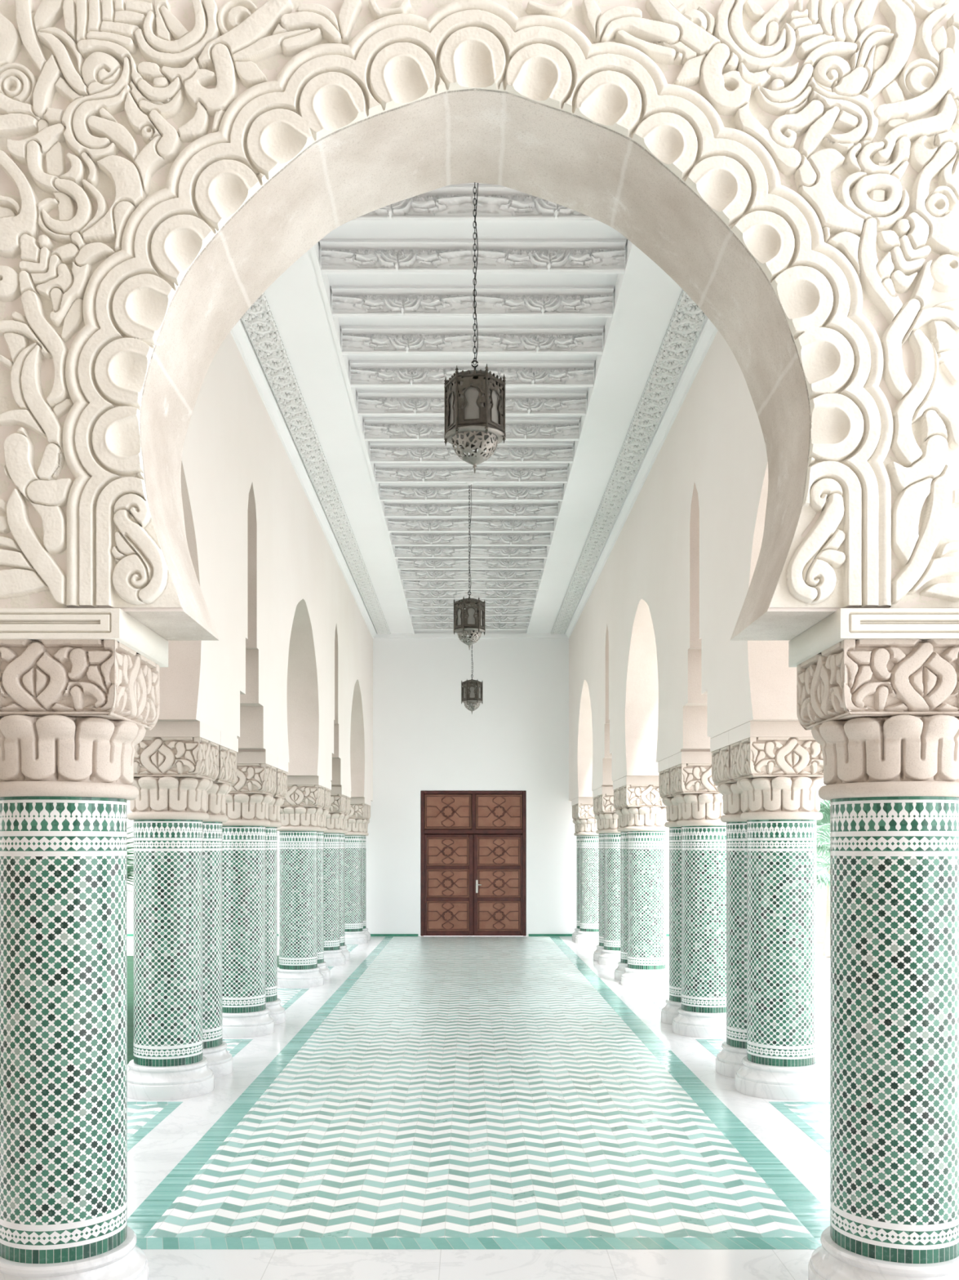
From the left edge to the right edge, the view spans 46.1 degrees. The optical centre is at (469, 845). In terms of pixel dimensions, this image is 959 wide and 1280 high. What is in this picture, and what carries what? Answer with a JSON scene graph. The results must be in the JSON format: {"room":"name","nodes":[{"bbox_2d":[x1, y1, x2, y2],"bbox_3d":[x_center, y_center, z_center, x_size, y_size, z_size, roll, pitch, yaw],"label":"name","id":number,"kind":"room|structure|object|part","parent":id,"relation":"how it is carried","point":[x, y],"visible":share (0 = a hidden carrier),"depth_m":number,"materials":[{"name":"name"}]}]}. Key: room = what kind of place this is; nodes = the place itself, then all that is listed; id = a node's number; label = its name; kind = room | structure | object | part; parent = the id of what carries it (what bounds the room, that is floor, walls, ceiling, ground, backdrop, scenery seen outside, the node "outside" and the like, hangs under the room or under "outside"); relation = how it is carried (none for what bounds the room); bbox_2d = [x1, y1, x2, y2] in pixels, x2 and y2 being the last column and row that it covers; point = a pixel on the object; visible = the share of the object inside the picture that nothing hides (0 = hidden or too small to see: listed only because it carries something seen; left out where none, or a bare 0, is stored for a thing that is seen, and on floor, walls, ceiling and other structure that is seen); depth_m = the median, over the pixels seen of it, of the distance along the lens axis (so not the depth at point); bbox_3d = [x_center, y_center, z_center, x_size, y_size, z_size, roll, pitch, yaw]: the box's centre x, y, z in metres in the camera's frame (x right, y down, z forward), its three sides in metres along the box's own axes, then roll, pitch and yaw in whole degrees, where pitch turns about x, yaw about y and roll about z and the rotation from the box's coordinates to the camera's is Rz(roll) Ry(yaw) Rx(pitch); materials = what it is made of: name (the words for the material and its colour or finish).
{"room":"mosque","nodes":[
{"label":"mosque","id":0,"kind":"room"},
{"bbox_2d":[157,332,373,800],"bbox_3d":[-2.092,-2.421,12.839,0.586,3.183,16.550,0,0,0],"label":"wall","id":1,"kind":"structure","parent":0,"point":[288,674],"depth_m":9.89,"materials":[{"name":"paint"}]},
{"bbox_2d":[230,319,377,638],"bbox_3d":[-1.760,-3.915,12.839,0.078,0.095,16.550,0,0,0],"label":"trim","id":2,"kind":"structure","parent":1,"relation":"attached to","point":[238,332],"depth_m":11.12,"materials":[{"name":"white paint"}]},
{"bbox_2d":[127,630,669,936],"bbox_3d":[-1.105,-1.488,21.369,12.070,6.375,0.510,0,0,0],"label":"wall","id":3,"kind":"structure","parent":0,"point":[424,739],"depth_m":21.12,"materials":[{"name":"white paint"}]},
{"bbox_2d":[127,933,417,936],"bbox_3d":[-4.046,1.678,21.104,6.188,0.044,0.020,0,0,0],"label":"baseboard","id":4,"kind":"structure","parent":3,"relation":"attached to","point":[128,935],"depth_m":21.09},
{"bbox_2d":[373,633,568,638],"bbox_3d":[0.036,-3.918,21.088,3.669,0.085,0.051,0,0,0],"label":"trim","id":5,"kind":"structure","parent":3,"relation":"attached to","point":[391,635],"depth_m":21.06,"materials":[{"name":"white paint"}]},
{"bbox_2d":[421,791,526,936],"bbox_3d":[0.081,0.338,21.192,1.974,2.723,0.218,0,0,0],"label":"door","id":6,"kind":"structure","parent":3,"relation":"in","point":[473,843],"depth_m":21.19,"materials":[{"name":"brown wood"}]},
{"bbox_3d":[-0.395,-0.633,21.196,0.877,0.639,0.020,0,0,0],"label":"transom panel","id":7,"kind":"part","parent":6,"relation":"part of","materials":[{"name":"brown wood"}]},
{"bbox_3d":[-0.399,1.324,21.196,0.797,0.558,0.020,0,0,0],"label":"panel","id":8,"kind":"part","parent":6,"relation":"part of","materials":[{"name":"brown wood"}]},
{"bbox_3d":[-0.399,0.712,21.196,0.797,0.525,0.020,0,0,0],"label":"panel","id":9,"kind":"part","parent":6,"relation":"part of","materials":[{"name":"brown wood"}]},
{"bbox_3d":[-0.399,0.114,21.196,0.797,0.531,0.020,0,0,0],"label":"panel","id":10,"kind":"part","parent":6,"relation":"part of","materials":[{"name":"brown wood"}]},
{"bbox_3d":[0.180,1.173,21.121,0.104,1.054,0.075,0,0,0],"label":"handle","id":11,"kind":"part","parent":6,"relation":"part of","materials":[{"name":"silver metal"}]},
{"bbox_3d":[0.563,-0.633,21.196,0.866,0.639,0.020,0,0,0],"label":"transom panel","id":12,"kind":"part","parent":6,"relation":"part of","materials":[{"name":"brown wood"}]},
{"bbox_3d":[0.561,1.324,21.196,0.807,0.558,0.020,0,0,0],"label":"panel","id":13,"kind":"part","parent":6,"relation":"part of","materials":[{"name":"brown wood"}]},
{"bbox_3d":[0.561,0.712,21.196,0.807,0.525,0.020,0,0,0],"label":"panel","id":14,"kind":"part","parent":6,"relation":"part of","materials":[{"name":"brown wood"}]},
{"bbox_3d":[0.561,0.114,21.196,0.807,0.531,0.020,0,0,0],"label":"panel","id":15,"kind":"part","parent":6,"relation":"part of","materials":[{"name":"brown wood"}]},
{"bbox_2d":[528,933,669,936],"bbox_3d":[3.022,1.678,21.104,3.816,0.044,0.020,0,0,0],"label":"baseboard","id":16,"kind":"structure","parent":3,"relation":"attached to","point":[530,935],"depth_m":21.09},
{"bbox_2d":[240,182,707,633],"bbox_3d":[0.036,-4.160,12.839,4.842,0.398,16.550,0,0,0],"label":"ceiling","id":17,"kind":"structure","parent":0,"point":[651,296],"depth_m":9.42,"materials":[{"name":"white paint"}]},
{"bbox_2d":[413,622,527,630],"bbox_3d":[0.026,-4.057,20.668,2.106,0.199,0.101,0,0,0],"label":"ceiling beam","id":18,"kind":"structure","parent":17,"relation":"attached to","point":[417,626],"depth_m":20.68,"materials":[{"name":"white paint"}]},
{"bbox_2d":[407,599,533,607],"bbox_3d":[0.026,-4.057,18.733,2.106,0.199,0.101,0,0,0],"label":"ceiling beam","id":19,"kind":"structure","parent":17,"relation":"attached to","point":[411,602],"depth_m":18.74,"materials":[{"name":"white paint"}]},
{"bbox_2d":[409,607,531,615],"bbox_3d":[0.026,-4.057,19.378,2.106,0.199,0.101,0,0,0],"label":"ceiling beam","id":20,"kind":"structure","parent":17,"relation":"attached to","point":[413,611],"depth_m":19.39,"materials":[{"name":"white paint"}]},
{"bbox_2d":[411,615,529,622],"bbox_3d":[0.026,-4.057,20.023,2.106,0.199,0.101,0,0,0],"label":"ceiling beam","id":21,"kind":"structure","parent":17,"relation":"attached to","point":[415,619],"depth_m":20.03,"materials":[{"name":"white paint"}]},
{"bbox_2d":[387,517,554,532],"bbox_3d":[0.026,-4.057,14.217,2.106,0.199,0.101,0,0,0],"label":"ceiling beam","id":22,"kind":"structure","parent":17,"relation":"attached to","point":[395,524],"depth_m":14.22,"materials":[{"name":"white paint"}]},
{"bbox_2d":[395,546,546,558],"bbox_3d":[0.026,-4.057,15.507,2.106,0.199,0.101,0,0,0],"label":"ceiling beam","id":23,"kind":"structure","parent":17,"relation":"attached to","point":[401,552],"depth_m":15.52,"materials":[{"name":"white paint"}]},
{"bbox_2d":[397,558,544,569],"bbox_3d":[0.026,-4.057,16.152,2.106,0.199,0.101,0,0,0],"label":"ceiling beam","id":24,"kind":"structure","parent":17,"relation":"attached to","point":[403,563],"depth_m":16.16,"materials":[{"name":"white paint"}]},
{"bbox_2d":[400,569,541,580],"bbox_3d":[0.026,-4.057,16.797,2.106,0.199,0.101,0,0,0],"label":"ceiling beam","id":25,"kind":"structure","parent":17,"relation":"attached to","point":[406,575],"depth_m":16.81,"materials":[{"name":"white paint"}]},
{"bbox_2d":[403,580,538,590],"bbox_3d":[0.026,-4.057,17.443,2.106,0.199,0.101,0,0,0],"label":"ceiling beam","id":26,"kind":"structure","parent":17,"relation":"attached to","point":[407,584],"depth_m":17.45,"materials":[{"name":"white paint"}]},
{"bbox_2d":[405,590,536,599],"bbox_3d":[0.026,-4.057,18.088,2.106,0.199,0.101,0,0,0],"label":"ceiling beam","id":27,"kind":"structure","parent":17,"relation":"attached to","point":[410,594],"depth_m":18.10,"materials":[{"name":"white paint"}]},
{"bbox_2d":[368,441,573,462],"bbox_3d":[0.026,-4.057,11.636,2.106,0.199,0.101,0,0,0],"label":"ceiling beam","id":28,"kind":"structure","parent":17,"relation":"attached to","point":[380,451],"depth_m":11.64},
{"bbox_2d":[379,483,563,501],"bbox_3d":[0.026,-4.057,12.927,2.106,0.199,0.101,0,0,0],"label":"ceiling beam","id":29,"kind":"structure","parent":17,"relation":"attached to","point":[388,491],"depth_m":12.93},
{"bbox_2d":[383,501,559,517],"bbox_3d":[0.026,-4.057,13.572,2.106,0.199,0.101,0,0,0],"label":"ceiling beam","id":30,"kind":"structure","parent":17,"relation":"attached to","point":[392,508],"depth_m":13.57,"materials":[{"name":"white paint"}]},
{"bbox_2d":[391,532,551,546],"bbox_3d":[0.026,-4.057,14.862,2.106,0.199,0.101,0,0,0],"label":"ceiling beam","id":31,"kind":"structure","parent":17,"relation":"attached to","point":[398,539],"depth_m":14.87,"materials":[{"name":"white paint"}]},
{"bbox_2d":[356,391,586,415],"bbox_3d":[0.026,-4.057,10.346,2.106,0.199,0.101,0,0,0],"label":"ceiling beam","id":32,"kind":"structure","parent":17,"relation":"attached to","point":[370,402],"depth_m":10.34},
{"bbox_2d":[374,462,568,483],"bbox_3d":[0.026,-4.057,12.281,2.106,0.199,0.101,0,0,0],"label":"ceiling beam","id":33,"kind":"structure","parent":17,"relation":"attached to","point":[385,473],"depth_m":12.28,"materials":[{"name":"white paint"}]},
{"bbox_2d":[453,481,485,649],"bbox_3d":[0.003,-3.046,12.325,0.350,1.826,0.340,0,0,0],"label":"hanging lantern","id":34,"kind":"object","parent":33,"relation":"hanging from","point":[470,620],"visible":1,"depth_m":12.23,"materials":[{"name":"brown metal"}]},
{"bbox_3d":[-0.109,-2.490,12.238,0.098,0.267,0.124,0,0,0],"label":"panel","id":35,"kind":"part","parent":34,"relation":"part of","materials":[{"name":"brown metal"}]},
{"bbox_3d":[-0.102,-2.490,12.243,0.003,0.238,0.131,0,0,-38],"label":"pane","id":36,"kind":"part","parent":34,"relation":"part of","materials":[{"name":"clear glass"}]},
{"bbox_3d":[0.003,-3.349,12.325,0.016,1.206,0.016,0,0,-45],"label":"chain","id":37,"kind":"part","parent":34,"relation":"part of","materials":[{"name":"black metal"}]},
{"bbox_3d":[0.003,-2.269,12.325,0.269,0.122,0.269,0,0,0],"label":"lamp shade","id":38,"kind":"part","parent":34,"relation":"part of","materials":[{"name":"silver metal"}]},
{"bbox_3d":[0.003,-2.493,12.325,0.350,0.393,0.329,0,0,0],"label":"frame","id":39,"kind":"part","parent":34,"relation":"part of","materials":[{"name":"brown metal"}]},
{"bbox_3d":[0.023,-2.490,12.184,0.154,0.267,0.004,0,0,-8],"label":"panel","id":40,"kind":"part","parent":34,"relation":"part of","materials":[{"name":"brown metal"}]},
{"bbox_3d":[0.022,-2.490,12.193,0.131,0.238,0.003,0,0,-8],"label":"pane","id":41,"kind":"part","parent":34,"relation":"part of","materials":[{"name":"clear glass"}]},
{"bbox_3d":[0.135,-2.490,12.272,0.062,0.267,0.144,0,0,0],"label":"panel","id":42,"kind":"part","parent":34,"relation":"part of","materials":[{"name":"brown metal"}]},
{"bbox_3d":[0.127,-2.490,12.275,0.003,0.238,0.131,0,0,22],"label":"pane","id":43,"kind":"part","parent":34,"relation":"part of","materials":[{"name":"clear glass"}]},
{"bbox_2d":[363,417,580,440],"bbox_3d":[0.026,-4.057,10.991,2.106,0.199,0.101,0,0,0],"label":"ceiling beam","id":44,"kind":"structure","parent":17,"relation":"attached to","point":[375,428],"depth_m":10.98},
{"bbox_2d":[349,360,595,387],"bbox_3d":[0.026,-4.057,9.701,2.106,0.199,0.101,0,0,0],"label":"ceiling beam","id":45,"kind":"structure","parent":17,"relation":"attached to","point":[364,374],"depth_m":9.69,"materials":[{"name":"white paint"}]},
{"bbox_2d":[461,635,483,714],"bbox_3d":[0.048,-3.137,18.258,0.354,2.038,0.340,0,0,0],"label":"hanging lantern","id":46,"kind":"object","parent":17,"relation":"hanging from","point":[471,690],"visible":0.8,"depth_m":18.15,"materials":[{"name":"brown metal"}]},
{"bbox_3d":[-0.074,-2.474,18.185,0.083,0.267,0.134,0,0,0],"label":"panel","id":47,"kind":"part","parent":46,"relation":"part of","materials":[{"name":"brown metal"}]},
{"bbox_3d":[-0.067,-2.474,18.189,0.003,0.238,0.131,0,0,-31],"label":"pane","id":48,"kind":"part","parent":46,"relation":"part of","materials":[{"name":"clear glass"}]},
{"bbox_3d":[0.048,-2.254,18.258,0.269,0.122,0.269,0,0,0],"label":"lamp shade","id":49,"kind":"part","parent":46,"relation":"part of","materials":[{"name":"silver metal"}]},
{"bbox_3d":[0.050,-2.474,18.116,0.154,0.267,0.004,0,0,-1],"label":"panel","id":50,"kind":"part","parent":46,"relation":"part of","materials":[{"name":"brown metal"}]},
{"bbox_3d":[0.048,-2.478,18.258,0.354,0.393,0.312,0,0,0],"label":"frame","id":51,"kind":"part","parent":46,"relation":"part of","materials":[{"name":"brown metal"}]},
{"bbox_3d":[0.050,-2.474,18.124,0.131,0.238,0.003,0,0,-1],"label":"pane","id":52,"kind":"part","parent":46,"relation":"part of","materials":[{"name":"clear glass"}]},
{"bbox_3d":[0.165,-2.474,18.193,0.003,0.238,0.131,0,0,29],"label":"pane","id":53,"kind":"part","parent":46,"relation":"part of","materials":[{"name":"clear glass"}]},
{"bbox_3d":[0.172,-2.474,18.189,0.004,0.267,0.154,0,0,29],"label":"panel","id":54,"kind":"part","parent":46,"relation":"part of","materials":[{"name":"brown metal"}]},
{"bbox_2d":[330,285,614,317],"bbox_3d":[0.026,-4.057,8.411,2.106,0.199,0.101,0,0,0],"label":"ceiling beam","id":55,"kind":"structure","parent":17,"relation":"attached to","point":[348,301],"depth_m":8.40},
{"bbox_2d":[341,325,604,355],"bbox_3d":[0.026,-4.057,9.056,2.106,0.199,0.101,0,0,0],"label":"ceiling beam","id":56,"kind":"structure","parent":17,"relation":"attached to","point":[356,340],"depth_m":9.05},
{"bbox_2d":[319,239,626,274],"bbox_3d":[0.026,-4.057,7.765,2.106,0.199,0.101,0,0,0],"label":"ceiling beam","id":57,"kind":"structure","parent":17,"relation":"attached to","point":[339,256],"depth_m":7.76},
{"bbox_2d":[346,184,602,222],"bbox_3d":[0.026,-4.057,7.120,2.106,0.199,0.101,0,0,0],"label":"ceiling beam","id":58,"kind":"structure","parent":17,"relation":"attached to","point":[453,203],"depth_m":7.12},
{"bbox_2d":[444,182,506,473],"bbox_3d":[0.032,-3.132,6.392,0.351,2.049,0.340,0,0,0],"label":"hanging lantern","id":59,"kind":"object","parent":17,"relation":"hanging from","point":[475,399],"visible":0.86,"depth_m":6.29,"materials":[{"name":"brown metal"}]},
{"bbox_3d":[-0.099,-2.463,6.337,0.004,0.267,0.154,0,0,-23],"label":"panel","id":60,"kind":"part","parent":59,"relation":"part of","materials":[{"name":"brown metal"}]},
{"bbox_3d":[-0.091,-2.463,6.340,0.003,0.238,0.131,0,0,-23],"label":"pane","id":61,"kind":"part","parent":59,"relation":"part of","materials":[{"name":"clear glass"}]},
{"bbox_3d":[0.015,-2.463,6.251,0.154,0.267,0.023,0,0,0],"label":"panel","id":62,"kind":"part","parent":59,"relation":"part of","materials":[{"name":"brown metal"}]},
{"bbox_3d":[0.016,-2.463,6.259,0.131,0.238,0.003,0,0,7],"label":"pane","id":63,"kind":"part","parent":59,"relation":"part of","materials":[{"name":"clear glass"}]},
{"bbox_3d":[0.032,-3.436,6.392,0.016,1.433,0.016,0,0,-45],"label":"chain","id":64,"kind":"part","parent":59,"relation":"part of","materials":[{"name":"black metal"}]},
{"bbox_3d":[0.032,-2.467,6.392,0.351,0.393,0.327,0,0,0],"label":"frame","id":65,"kind":"part","parent":59,"relation":"part of","materials":[{"name":"brown metal"}]},
{"bbox_3d":[0.032,-2.243,6.392,0.269,0.122,0.269,0,0,0],"label":"lamp shade","id":66,"kind":"part","parent":59,"relation":"part of","materials":[{"name":"grey metal"}]},
{"bbox_3d":[0.139,-2.463,6.312,0.003,0.238,0.131,0,0,37],"label":"pane","id":67,"kind":"part","parent":59,"relation":"part of","materials":[{"name":"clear glass"}]},
{"bbox_3d":[0.146,-2.463,6.306,0.096,0.267,0.126,0,0,0],"label":"panel","id":68,"kind":"part","parent":59,"relation":"part of","materials":[{"name":"brown metal"}]},
{"bbox_2d":[127,936,830,1279],"bbox_3d":[0.204,1.784,8.942,5.712,0.171,24.344,0,0,0],"label":"floor","id":69,"kind":"structure","parent":0,"point":[436,1108],"depth_m":6.45,"materials":[{"name":"stone"}]},
{"bbox_2d":[0,639,159,1279],"bbox_3d":[-1.532,0.488,4.250,0.626,2.423,0.626,0,0,0],"label":"tiled column","id":70,"kind":"structure","parent":69,"relation":"on","point":[74,713],"depth_m":4.04,"materials":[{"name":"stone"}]},
{"bbox_2d":[0,608,168,666],"bbox_3d":[-2.821,-0.776,4.261,3.199,0.105,0.641,0,0,0],"label":"block","id":71,"kind":"object","parent":70,"relation":"on","point":[37,624],"visible":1,"depth_m":3.94,"materials":[{"name":"stone"}]},
{"bbox_3d":[-2.172,1.701,6.273,0.396,0.005,2.258,0,0,0],"label":"panel","id":72,"kind":"part","parent":69,"relation":"part of","materials":[{"name":"tile"}]},
{"bbox_2d":[127,720,220,1100],"bbox_3d":[-2.088,0.436,7.829,0.627,2.528,0.627,0,0,0],"label":"tiled column","id":73,"kind":"structure","parent":69,"relation":"on","point":[176,762],"depth_m":7.61,"materials":[{"name":"tile"}]},
{"bbox_2d":[202,730,238,1077],"bbox_3d":[-2.088,0.436,8.457,0.627,2.528,0.627,0,0,0],"label":"tiled column","id":74,"kind":"structure","parent":69,"relation":"on","point":[220,1061],"depth_m":8.33,"materials":[{"name":"tile"}]},
{"bbox_3d":[-2.172,1.701,9.367,0.396,0.005,0.898,0,0,0],"label":"panel","id":75,"kind":"part","parent":69,"relation":"part of","materials":[{"name":"tile"}]},
{"bbox_2d":[222,751,277,1038],"bbox_3d":[-2.088,0.436,10.260,0.627,2.528,0.627,0,0,0],"label":"tiled column","id":76,"kind":"structure","parent":69,"relation":"on","point":[245,1012],"depth_m":10.04,"materials":[{"name":"tile"}]},
{"bbox_2d":[265,756,288,1024],"bbox_3d":[-2.088,0.436,10.888,0.627,2.528,0.627,0,0,0],"label":"tiled column","id":77,"kind":"structure","parent":69,"relation":"on","point":[277,1011],"depth_m":10.78,"materials":[{"name":"tile"}]},
{"bbox_3d":[-2.172,1.701,12.325,0.396,0.005,1.986,0,0,0],"label":"panel","id":78,"kind":"part","parent":69,"relation":"part of","materials":[{"name":"tile"}]},
{"bbox_2d":[277,775,325,987],"bbox_3d":[-2.088,0.436,13.762,0.627,2.528,0.627,0,0,0],"label":"tiled column","id":79,"kind":"structure","parent":69,"relation":"on","point":[300,811],"depth_m":13.55,"materials":[{"name":"tile"}]},
{"bbox_2d":[317,779,331,980],"bbox_3d":[-2.088,0.436,14.390,0.627,2.528,0.627,0,0,0],"label":"tiled column","id":80,"kind":"structure","parent":69,"relation":"on","point":[326,971],"depth_m":14.29,"materials":[{"name":"stone"}]},
{"bbox_2d":[324,786,346,965],"bbox_3d":[-2.088,0.436,16.193,0.627,2.528,0.627,0,0,0],"label":"tiled column","id":81,"kind":"structure","parent":69,"relation":"on","point":[333,955],"depth_m":16.00,"materials":[{"name":"tile"}]},
{"bbox_2d":[340,789,351,960],"bbox_3d":[-2.088,0.436,16.821,0.627,2.528,0.627,0,0,0],"label":"tiled column","id":82,"kind":"structure","parent":69,"relation":"on","point":[345,952],"depth_m":16.72,"materials":[{"name":"stone"}]},
{"bbox_3d":[-2.172,1.701,18.275,0.396,0.005,1.986,0,0,0],"label":"panel","id":83,"kind":"part","parent":69,"relation":"part of","materials":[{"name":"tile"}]},
{"bbox_2d":[344,797,368,944],"bbox_3d":[-2.088,0.436,19.695,0.627,2.528,0.627,0,0,0],"label":"tiled column","id":84,"kind":"structure","parent":69,"relation":"on","point":[354,934],"depth_m":19.47,"materials":[{"name":"tile"}]},
{"bbox_2d":[363,799,371,940],"bbox_3d":[-2.088,0.436,20.323,0.627,2.528,0.627,0,0,0],"label":"tiled column","id":85,"kind":"structure","parent":69,"relation":"on","point":[366,933],"depth_m":20.23,"materials":[{"name":"stone"}]},
{"bbox_2d":[571,799,579,940],"bbox_3d":[2.167,0.436,20.323,0.627,2.528,0.627,0,0,0],"label":"tiled column","id":86,"kind":"structure","parent":69,"relation":"on","point":[575,933],"depth_m":20.23,"materials":[{"name":"stone"}]},
{"bbox_2d":[574,797,599,944],"bbox_3d":[2.167,0.436,19.695,0.627,2.528,0.627,0,0,0],"label":"tiled column","id":87,"kind":"structure","parent":69,"relation":"on","point":[588,932],"depth_m":19.47,"materials":[{"name":"tile"}]},
{"bbox_3d":[2.268,1.701,18.275,0.408,0.005,1.986,0,0,0],"label":"panel","id":88,"kind":"part","parent":69,"relation":"part of","materials":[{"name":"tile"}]},
{"bbox_2d":[592,788,604,960],"bbox_3d":[2.167,0.436,16.821,0.627,2.528,0.627,0,0,0],"label":"tiled column","id":89,"kind":"structure","parent":69,"relation":"on","point":[597,952],"depth_m":16.72,"materials":[{"name":"stone"}]},
{"bbox_2d":[597,786,620,965],"bbox_3d":[2.167,0.436,16.193,0.627,2.528,0.627,0,0,0],"label":"tiled column","id":90,"kind":"structure","parent":69,"relation":"on","point":[610,955],"depth_m":16.00,"materials":[{"name":"tile"}]},
{"bbox_2d":[613,778,627,980],"bbox_3d":[2.167,0.436,14.390,0.627,2.528,0.627,0,0,0],"label":"tiled column","id":91,"kind":"structure","parent":69,"relation":"on","point":[620,970],"depth_m":14.28,"materials":[{"name":"tile"}]},
{"bbox_2d":[619,775,669,987],"bbox_3d":[2.167,0.436,13.762,0.627,2.528,0.627,0,0,0],"label":"tiled column","id":92,"kind":"structure","parent":69,"relation":"on","point":[643,807],"depth_m":13.54,"materials":[{"name":"tile"}]},
{"bbox_3d":[2.268,1.701,12.325,0.408,0.005,1.986,0,0,0],"label":"panel","id":93,"kind":"part","parent":69,"relation":"part of","materials":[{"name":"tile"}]},
{"bbox_2d":[657,756,681,1024],"bbox_3d":[2.167,0.436,10.888,0.627,2.528,0.627,0,0,0],"label":"tiled column","id":94,"kind":"structure","parent":69,"relation":"on","point":[673,1002],"depth_m":10.78,"materials":[{"name":"tile"}]},
{"bbox_2d":[669,751,726,1038],"bbox_3d":[2.167,0.436,10.260,0.627,2.528,0.627,0,0,0],"label":"tiled column","id":95,"kind":"structure","parent":69,"relation":"on","point":[702,1013],"depth_m":10.04,"materials":[{"name":"tile"}]},
{"bbox_3d":[2.268,1.701,9.367,0.408,0.005,0.898,0,0,0],"label":"panel","id":96,"kind":"part","parent":69,"relation":"part of","materials":[{"name":"tile"}]},
{"bbox_2d":[710,730,746,1078],"bbox_3d":[2.167,0.436,8.457,0.627,2.528,0.627,0,0,0],"label":"tiled column","id":97,"kind":"structure","parent":69,"relation":"on","point":[729,1060],"depth_m":8.33,"materials":[{"name":"tile"}]},
{"bbox_2d":[728,720,828,1100],"bbox_3d":[2.167,0.436,7.829,0.627,2.528,0.627,0,0,0],"label":"tiled column","id":98,"kind":"structure","parent":69,"relation":"on","point":[777,766],"depth_m":7.61,"materials":[{"name":"tile"}]},
{"bbox_3d":[2.268,1.701,6.273,0.408,0.005,2.258,0,0,0],"label":"panel","id":99,"kind":"part","parent":69,"relation":"part of","materials":[{"name":"tile"}]},
{"bbox_2d":[796,639,958,1279],"bbox_3d":[1.605,0.488,4.250,0.626,2.423,0.626,0,0,0],"label":"tiled column","id":100,"kind":"structure","parent":69,"relation":"on","point":[883,713],"depth_m":4.04,"materials":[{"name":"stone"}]},
{"bbox_2d":[788,608,958,666],"bbox_3d":[2.859,-0.776,4.261,3.122,0.105,0.641,0,0,0],"label":"block","id":101,"kind":"object","parent":100,"relation":"on","point":[855,624],"visible":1,"depth_m":3.94,"materials":[{"name":"stone"}]},
{"bbox_2d":[127,864,830,1045],"bbox_3d":[0.000,1.938,25.500,204.000,0.068,187.000,0,0,0],"label":"ground","id":102,"kind":"structure","parent":0,"point":[823,962],"depth_m":16.35,"materials":[{"name":"white stone"}]},
{"bbox_2d":[127,955,278,1064],"bbox_3d":[-5.415,1.898,12.410,5.321,0.014,13.940,0,0,0],"label":"lawn","id":103,"kind":"structure","parent":102,"relation":"on","point":[130,957],"depth_m":13.13,"materials":[{"name":"green plant"}]},
{"bbox_2d":[127,820,133,898],"bbox_3d":[-4.214,0.724,11.202,2.347,2.358,2.598,0,0,0],"label":"palm","id":104,"kind":"object","parent":103,"relation":"on","point":[130,868],"visible":0.02,"depth_m":11.43,"materials":[{"name":"green plant"}]},
{"bbox_2d":[816,911,826,943],"bbox_3d":[14.535,1.898,27.115,18.530,0.014,10.370,0,0,0],"label":"wall","id":105,"kind":"structure","parent":102,"relation":"on","point":[820,915],"depth_m":26.41,"materials":[{"name":"white paint"}]},
{"bbox_2d":[816,823,830,956],"bbox_3d":[6.033,0.647,19.303,2.366,2.504,2.304,0,0,0],"label":"palm","id":106,"kind":"object","parent":102,"relation":"on","point":[826,948],"visible":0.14,"depth_m":19.15,"materials":[{"name":"green plant"}]},
{"bbox_2d":[816,800,830,868],"bbox_3d":[5.281,0.519,15.813,2.017,2.757,1.813,0,0,0],"label":"palm","id":107,"kind":"object","parent":102,"relation":"on","point":[824,810],"visible":0.11,"depth_m":15.63,"materials":[{"name":"green plant"}]},
{"bbox_2d":[0,0,958,640],"bbox_3d":[0.000,-3.814,4.257,8.840,5.971,0.614,0,0,0],"label":"wall","id":108,"kind":"structure","parent":0,"point":[792,166],"depth_m":3.96,"materials":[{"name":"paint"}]},
{"bbox_2d":[240,292,390,634],"bbox_3d":[-1.588,-3.957,12.748,0.258,0.039,16.663,0,0,0],"label":"trim","id":109,"kind":"structure","parent":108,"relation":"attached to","point":[335,513],"depth_m":10.88,"materials":[{"name":"paint"}]},
{"bbox_2d":[310,244,414,634],"bbox_3d":[-1.037,-3.958,12.839,0.034,0.020,16.550,0,0,0],"label":"trim","id":110,"kind":"structure","parent":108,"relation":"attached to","point":[313,252],"depth_m":9.94,"materials":[{"name":"white paint"}]},
{"bbox_2d":[526,243,636,634],"bbox_3d":[1.090,-3.958,12.839,0.034,0.020,16.550,0,0,0],"label":"trim","id":111,"kind":"structure","parent":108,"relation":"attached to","point":[633,250],"depth_m":9.90,"materials":[{"name":"white paint"}]},
{"bbox_2d":[551,290,706,634],"bbox_3d":[1.651,-3.957,12.748,0.265,0.039,16.663,0,0,0],"label":"trim","id":112,"kind":"structure","parent":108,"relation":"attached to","point":[607,513],"depth_m":10.85,"materials":[{"name":"paint"}]},
{"bbox_2d":[568,330,798,800],"bbox_3d":[2.163,-2.421,12.839,0.586,3.183,16.550,0,0,0],"label":"wall","id":113,"kind":"structure","parent":0,"point":[656,673],"depth_m":9.86,"materials":[{"name":"paint"}]},
{"bbox_2d":[564,317,718,638],"bbox_3d":[1.829,-3.915,12.839,0.082,0.095,16.550,0,0,0],"label":"trim","id":114,"kind":"structure","parent":113,"relation":"attached to","point":[707,335],"depth_m":11.09,"materials":[{"name":"white paint"}]}
]}

